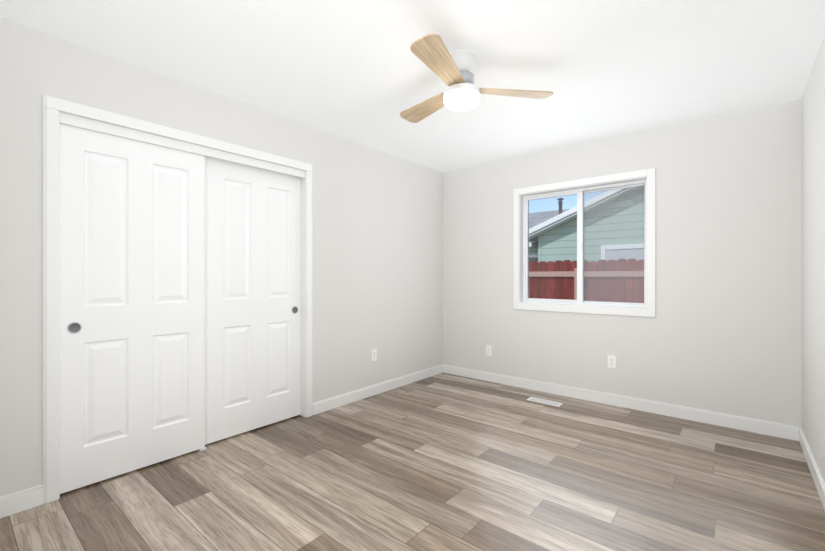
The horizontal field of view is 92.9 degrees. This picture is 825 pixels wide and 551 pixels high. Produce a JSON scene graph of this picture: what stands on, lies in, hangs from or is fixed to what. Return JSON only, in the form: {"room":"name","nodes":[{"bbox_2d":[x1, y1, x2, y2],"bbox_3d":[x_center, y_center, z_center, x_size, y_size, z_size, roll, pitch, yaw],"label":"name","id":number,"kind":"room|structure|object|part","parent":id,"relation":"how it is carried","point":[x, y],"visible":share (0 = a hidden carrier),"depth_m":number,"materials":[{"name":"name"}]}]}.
{"room":"empty bedroom","nodes":[
{"label":"empty bedroom","id":0,"kind":"room"},
{"bbox_2d":[0,17,442,496],"bbox_3d":[-0.961,-0.040,3.269,0.120,2.440,4.343,0,0,40],"label":"wall","id":1,"kind":"structure","parent":0,"point":[377,249],"depth_m":3.05,"materials":[{"name":"white paint"}]},
{"bbox_2d":[0,484,42,517],"bbox_3d":[-2.064,1.130,1.836,0.014,0.100,0.488,0,0,40],"label":"baseboard","id":2,"kind":"structure","parent":1,"relation":"attached to","point":[19,501],"depth_m":1.96,"materials":[{"name":"white wood"}]},
{"bbox_2d":[60,123,204,493],"bbox_3d":[-1.660,0.159,2.387,0.038,2.018,0.742,0,0,40],"label":"closet door","id":3,"kind":"structure","parent":1,"relation":"in","point":[132,304],"depth_m":2.33,"materials":[{"name":"white wood"}]},
{"bbox_2d":[43,95,311,503],"bbox_3d":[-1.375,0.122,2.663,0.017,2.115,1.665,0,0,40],"label":"trim","id":4,"kind":"structure","parent":1,"relation":"attached to","point":[53,107],"depth_m":2.06,"materials":[{"name":"white wood"}]},
{"bbox_2d":[60,112,304,177],"bbox_3d":[-1.422,-0.842,2.702,0.097,0.060,1.535,0,0,40],"label":"trim","id":5,"kind":"structure","parent":1,"relation":"attached to","point":[89,124],"depth_m":2.48,"materials":[{"name":"white wood"}]},
{"bbox_2d":[205,156,300,444],"bbox_3d":[-1.213,0.159,2.991,0.038,2.018,0.818,0,0,40],"label":"closet door","id":6,"kind":"structure","parent":1,"relation":"in","point":[252,297],"depth_m":2.96,"materials":[{"name":"white wood"}]},
{"bbox_2d":[371,349,376,360],"bbox_3d":[-0.379,0.785,3.871,0.008,0.115,0.070,0,0,40],"label":"electrical outlet","id":7,"kind":"object","parent":1,"relation":"attached to","point":[373,354],"visible":1,"depth_m":3.86,"materials":[{"name":"white plastic"}]},
{"bbox_2d":[312,364,442,414],"bbox_3d":[-0.235,1.130,4.040,0.014,0.100,1.910,0,0,40],"label":"baseboard","id":8,"kind":"structure","parent":1,"relation":"attached to","point":[318,407],"depth_m":3.83,"materials":[{"name":"white wood"}]},
{"bbox_2d":[0,373,824,550],"bbox_3d":[-0.036,1.230,2.476,3.917,0.100,4.063,0,0,40],"label":"floor","id":9,"kind":"structure","parent":0,"point":[444,462],"depth_m":2.17,"materials":[{"name":"brown laminate"}]},
{"bbox_2d":[527,397,562,406],"bbox_3d":[1.232,1.177,3.656,0.305,0.006,0.105,0,0,40],"label":"floor vent","id":10,"kind":"object","parent":9,"relation":"in","point":[548,402],"visible":1,"depth_m":3.65,"materials":[{"name":"white metal"}]},
{"bbox_2d":[0,0,824,171],"bbox_3d":[-0.024,-1.320,2.491,4.157,0.120,4.343,0,0,40],"label":"ceiling","id":11,"kind":"structure","parent":0,"point":[358,71],"depth_m":2.27,"materials":[{"name":"white paint"}]},
{"bbox_2d":[400,33,552,122],"bbox_3d":[0.199,-1.119,2.282,0.943,0.282,0.978,0,0,40],"label":"fan","id":12,"kind":"object","parent":11,"relation":"hanging from","point":[455,74],"visible":1,"depth_m":2.21,"materials":[{"name":"white"}]},
{"bbox_2d":[443,98,801,428],"bbox_3d":[1.666,-0.040,3.807,3.237,2.440,0.160,0,0,40],"label":"wall","id":13,"kind":"structure","parent":0,"point":[721,332],"depth_m":3.24,"materials":[{"name":"white paint"}]},
{"bbox_2d":[486,345,491,355],"bbox_3d":[0.851,0.835,4.375,0.070,0.115,0.008,0,0,40],"label":"electrical outlet","id":14,"kind":"object","parent":13,"relation":"attached to","point":[489,350],"visible":1,"depth_m":4.37,"materials":[{"name":"white plastic"}]},
{"bbox_2d":[513,168,655,316],"bbox_3d":[1.633,-0.281,3.830,1.298,1.279,0.186,0,0,40],"label":"window","id":15,"kind":"structure","parent":13,"relation":"in","point":[650,175],"depth_m":3.74,"materials":[{"name":"white plastic"}]},
{"bbox_2d":[519,177,646,308],"bbox_3d":[1.611,-0.281,3.804,1.182,1.158,0.085,0,0,40],"label":"liner","id":16,"kind":"object","parent":15,"relation":"attached to","point":[521,287],"visible":0.69,"depth_m":3.98,"materials":[{"name":"white"}]},
{"bbox_3d":[1.666,-0.281,3.863,1.086,1.070,0.037,0,0,40],"label":"glass","id":17,"kind":"part","parent":15,"relation":"part of","materials":[{"name":"clear glass"}]},
{"bbox_2d":[608,355,615,367],"bbox_3d":[1.817,0.785,3.572,0.070,0.115,0.008,0,0,40],"label":"electrical outlet","id":18,"kind":"object","parent":13,"relation":"attached to","point":[611,361],"visible":1,"depth_m":3.57,"materials":[{"name":"white plastic"}]},
{"bbox_2d":[443,364,798,440],"bbox_3d":[1.564,1.130,3.778,3.089,0.100,0.014,0,0,40],"label":"baseboard","id":19,"kind":"structure","parent":13,"relation":"attached to","point":[784,431],"depth_m":3.40,"materials":[{"name":"white wood"}]},
{"bbox_2d":[802,35,824,481],"bbox_3d":[1.478,-0.040,1.140,0.120,2.440,4.183,0,0,40],"label":"wall","id":20,"kind":"structure","parent":0,"point":[813,262],"depth_m":2.32,"materials":[{"name":"white paint"}]},
{"bbox_2d":[799,427,824,509],"bbox_3d":[1.465,1.130,1.228,0.016,0.100,4.065,0,0,40],"label":"baseboard","id":21,"kind":"structure","parent":20,"relation":"attached to","point":[819,482],"depth_m":2.28,"materials":[{"name":"white wood"}]},
{"label":"outside","id":22,"kind":"structure","parent":0,"visible":0},
{"bbox_3d":[18.293,1.680,26.367,80.000,0.200,55.757,0,0,40],"label":"ground","id":23,"kind":"structure","parent":22,"visible":0},
{"bbox_2d":[529,258,643,302],"bbox_3d":[2.606,0.656,6.666,19.030,1.848,0.148,0,0,40],"label":"fence","id":24,"kind":"object","parent":23,"relation":"on","point":[547,276],"depth_m":6.61,"materials":[{"name":"brown wood"}]},
{"bbox_2d":[529,186,643,262],"bbox_3d":[2.999,-0.525,15.556,20.878,4.210,8.570,0,0,40],"label":"house","id":25,"kind":"structure","parent":23,"relation":"on","point":[561,250],"depth_m":9.42,"materials":[{"name":"green wood"}]}
]}

